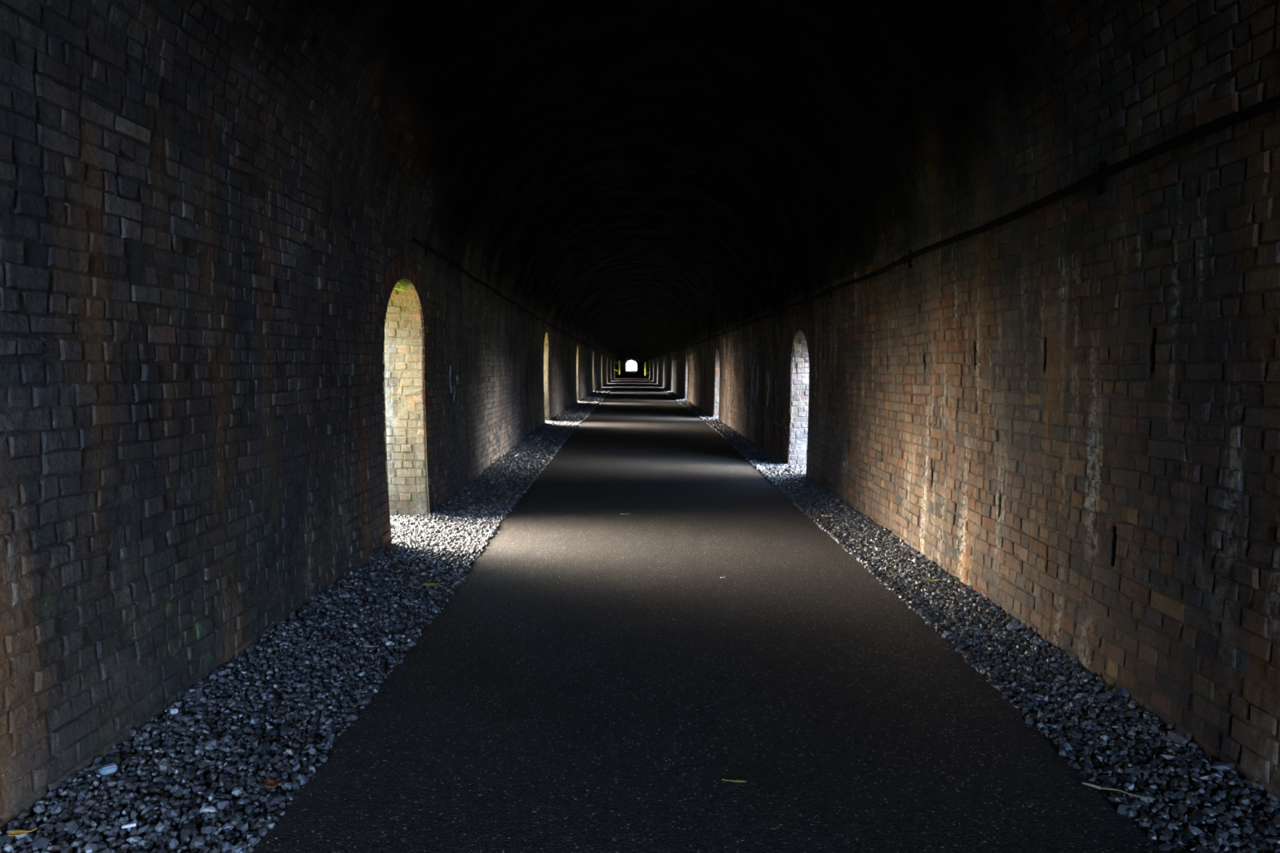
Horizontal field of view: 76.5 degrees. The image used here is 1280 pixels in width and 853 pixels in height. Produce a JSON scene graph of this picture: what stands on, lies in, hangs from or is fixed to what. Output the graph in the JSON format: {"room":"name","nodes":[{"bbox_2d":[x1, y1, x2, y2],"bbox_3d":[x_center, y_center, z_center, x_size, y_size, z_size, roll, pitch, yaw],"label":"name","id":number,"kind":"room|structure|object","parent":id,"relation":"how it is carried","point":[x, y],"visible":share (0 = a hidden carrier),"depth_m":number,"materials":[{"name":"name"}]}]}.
{"room":"underground passage","nodes":[
{"label":"underground passage","id":0,"kind":"room"},
{"bbox_2d":[0,55,626,827],"bbox_3d":[-4.503,-12.734,178.759,0.933,2.920,381.500,0,4,-1],"label":"wall","id":1,"kind":"structure","parent":0,"point":[193,446],"depth_m":3.79,"materials":[{"name":"brick"}]},
{"bbox_2d":[382,278,429,539],"bbox_3d":[-2.541,-0.131,7.774,0.685,2.574,1.405,0,4,-1],"label":"archway","id":2,"kind":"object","parent":1,"relation":"in","point":[404,433],"depth_m":8.45,"materials":[{"name":"brick"}]},
{"bbox_2d":[393,280,410,291],"bbox_3d":[-2.301,-1.351,7.772,0.202,0.119,0.296,0,4,-1],"label":"fern","id":3,"kind":"object","parent":2,"relation":"attached to","point":[398,285],"visible":0.64,"depth_m":7.76,"materials":[{"name":"green plant"}]},
{"bbox_2d":[411,237,612,357],"bbox_3d":[-2.872,-5.486,58.629,0.364,0.162,102.000,0,4,-1],"label":"pipe","id":4,"kind":"object","parent":1,"relation":"attached to","point":[428,248],"visible":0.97,"depth_m":11.03,"materials":[{"name":"metal"}]},
{"bbox_2d":[542,333,550,422],"bbox_3d":[-2.955,-1.306,22.905,0.685,2.725,1.405,0,4,-1],"label":"window","id":5,"kind":"structure","parent":1,"relation":"in","point":[545,369],"depth_m":23.59,"materials":[{"name":"brick"}]},
{"bbox_2d":[575,345,578,400],"bbox_3d":[-3.098,-2.270,36.170,0.685,2.724,1.402,0,4,-1],"label":"window","id":6,"kind":"structure","parent":1,"relation":"in","point":[577,352],"depth_m":36.84,"materials":[{"name":"brick"}]},
{"bbox_2d":[592,351,594,391],"bbox_3d":[-3.260,-3.358,51.129,0.685,2.725,1.403,0,4,-1],"label":"window","id":7,"kind":"structure","parent":1,"relation":"in","point":[593,352],"depth_m":51.82,"materials":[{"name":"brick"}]},
{"bbox_2d":[600,355,602,386],"bbox_3d":[-3.420,-4.439,65.992,0.685,2.727,1.398,0,4,-1],"label":"window","id":8,"kind":"structure","parent":1,"relation":"in","point":[602,355],"depth_m":66.63,"materials":[{"name":"brick"}]},
{"bbox_2d":[613,360,620,374],"bbox_3d":[-3.280,-8.360,114.667,0.936,2.050,0.300,0,4,-1],"label":"frame","id":9,"kind":"object","parent":1,"relation":"attached to","point":[619,362],"visible":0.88,"depth_m":114.57,"materials":[{"name":"yellow paint"}]},
{"bbox_2d":[0,0,1279,364],"bbox_3d":[-1.840,-15.472,178.589,6.180,2.874,381.500,0,4,-1],"label":"ceiling","id":10,"kind":"structure","parent":0,"point":[646,180],"depth_m":6.92,"materials":[{"name":"black brick"}]},
{"bbox_2d":[17,370,1271,852],"bbox_3d":[-1.937,-12.047,187.861,6.440,0.001,403.500,0,4,-1],"label":"floor","id":11,"kind":"structure","parent":0,"point":[611,384],"depth_m":3.13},
{"bbox_2d":[0,387,612,852],"bbox_3d":[-2.479,-0.688,31.071,1.854,0.263,57.960,0,4,-1],"label":"gravel","id":12,"kind":"object","parent":11,"relation":"on","point":[479,506],"visible":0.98,"depth_m":3.79,"materials":[{"name":"grey gravel"}]},
{"bbox_2d":[7,827,37,835],"bbox_3d":[-2.049,1.345,2.694,0.082,0.010,0.035,-1,4,-17],"label":"fallen leaf","id":13,"kind":"object","parent":12,"relation":"on","point":[15,832],"visible":1,"depth_m":2.70,"materials":[{"name":"yellow plant"}]},
{"bbox_2d":[98,762,117,775],"bbox_3d":[-2.031,1.308,3.103,0.035,0.033,0.056,3,5,39],"label":"stone","id":14,"kind":"object","parent":12,"relation":"on","point":[112,767],"visible":1,"depth_m":3.09,"materials":[{"name":"white stone"}]},
{"bbox_2d":[121,822,136,828],"bbox_3d":[-1.728,1.350,2.747,0.042,0.014,0.010,-3,5,-34],"label":"cigarette","id":15,"kind":"object","parent":12,"relation":"on","point":[132,824],"visible":1,"depth_m":2.74,"materials":[{"name":"white paper"}]},
{"bbox_2d":[169,707,178,714],"bbox_3d":[-2.087,1.275,3.641,0.023,0.024,0.031,3,5,39],"label":"stone","id":16,"kind":"object","parent":12,"relation":"on","point":[175,710],"visible":1,"depth_m":3.63,"materials":[{"name":"white stone"}]},
{"bbox_2d":[263,775,279,786],"bbox_3d":[-1.377,1.324,3.030,0.055,0.015,0.107,-3,5,-36],"label":"fallen leaf","id":17,"kind":"object","parent":12,"relation":"on","point":[268,783],"visible":1,"depth_m":3.02,"materials":[{"name":"brown plant"}]},
{"bbox_2d":[363,644,379,647],"bbox_3d":[-1.498,1.224,4.525,0.088,0.010,0.030,0,4,-6],"label":"fallen leaf","id":18,"kind":"object","parent":12,"relation":"on","point":[364,646],"visible":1,"depth_m":4.53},
{"bbox_2d":[422,582,444,586],"bbox_3d":[-1.465,1.120,5.787,0.163,0.021,0.080,-2,5,-28],"label":"fallen leaf","id":19,"kind":"object","parent":12,"relation":"on","point":[427,584],"visible":1,"depth_m":5.79,"materials":[{"name":"green plant"}]},
{"bbox_2d":[250,370,1180,852],"bbox_3d":[-1.754,-12.593,195.344,3.645,0.050,418.500,0,4,-1],"label":"asphalt path","id":20,"kind":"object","parent":11,"relation":"on","point":[593,682],"visible":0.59,"depth_m":3.71,"materials":[{"name":"black asphalt"}]},
{"bbox_2d":[721,778,746,782],"bbox_3d":[0.358,1.346,3.090,0.094,0.009,0.013,1,4,7],"label":"fallen leaf","id":21,"kind":"object","parent":20,"relation":"on","point":[722,779],"visible":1,"depth_m":3.09,"materials":[{"name":"green plant"}]},
{"bbox_2d":[659,387,1279,852],"bbox_3d":[2.253,-0.689,31.101,1.375,0.295,57.926,0,4,0],"label":"gravel","id":22,"kind":"object","parent":11,"relation":"on","point":[860,535],"visible":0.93,"depth_m":3.80,"materials":[{"name":"grey gravel"}]},
{"bbox_2d":[924,578,942,581],"bbox_3d":[2.134,1.114,5.902,0.157,0.017,0.050,-1,4,-12],"label":"fallen leaf","id":23,"kind":"object","parent":22,"relation":"on","point":[927,580],"visible":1,"depth_m":5.91,"materials":[{"name":"plant"}]},
{"bbox_2d":[1081,782,1155,799],"bbox_3d":[1.736,1.327,2.953,0.228,0.017,0.016,2,5,31],"label":"twig","id":24,"kind":"object","parent":22,"relation":"on","point":[1083,783],"visible":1,"depth_m":2.97,"materials":[{"name":"brown wood"}]},
{"bbox_2d":[636,73,1279,799],"bbox_3d":[0.825,-12.666,178.822,0.928,2.775,381.500,0,4,-1],"label":"wall","id":25,"kind":"structure","parent":0,"point":[1068,406],"depth_m":4.15,"materials":[{"name":"brick"}]},
{"bbox_2d":[644,362,649,376],"bbox_3d":[1.040,-8.105,114.732,0.790,1.930,0.300,0,4,-1],"label":"frame","id":26,"kind":"object","parent":25,"relation":"attached to","point":[646,372],"visible":0.88,"depth_m":114.62,"materials":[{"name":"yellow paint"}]},
{"bbox_2d":[671,359,672,391],"bbox_3d":[2.336,-3.139,51.105,0.685,2.292,1.402,0,4,-1],"label":"window","id":27,"kind":"structure","parent":25,"relation":"in","point":[672,359],"depth_m":51.79,"materials":[{"name":"brick"}]},
{"bbox_2d":[684,356,688,399],"bbox_3d":[2.479,-2.168,37.842,0.685,2.278,1.403,0,4,-1],"label":"window","id":28,"kind":"structure","parent":25,"relation":"in","point":[686,368],"depth_m":38.52,"materials":[{"name":"brick"}]},
{"bbox_2d":[713,349,719,417],"bbox_3d":[2.624,-1.191,24.375,0.687,2.281,1.397,0,4,-1],"label":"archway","id":29,"kind":"structure","parent":25,"relation":"in","point":[717,393],"depth_m":25.04,"materials":[{"name":"brick"}]},
{"bbox_2d":[787,329,810,475],"bbox_3d":[2.687,-0.303,12.128,0.695,2.285,1.399,0,4,-1],"label":"window","id":30,"kind":"structure","parent":25,"relation":"in","point":[801,368],"depth_m":12.80,"materials":[{"name":"brick"}]},
{"bbox_2d":[649,94,1279,360],"bbox_3d":[1.827,-4.925,54.810,0.362,0.162,109.000,0,4,-1],"label":"pipe","id":31,"kind":"object","parent":25,"relation":"attached to","point":[1270,104],"visible":0.98,"depth_m":4.04,"materials":[{"name":"metal"}]}
]}

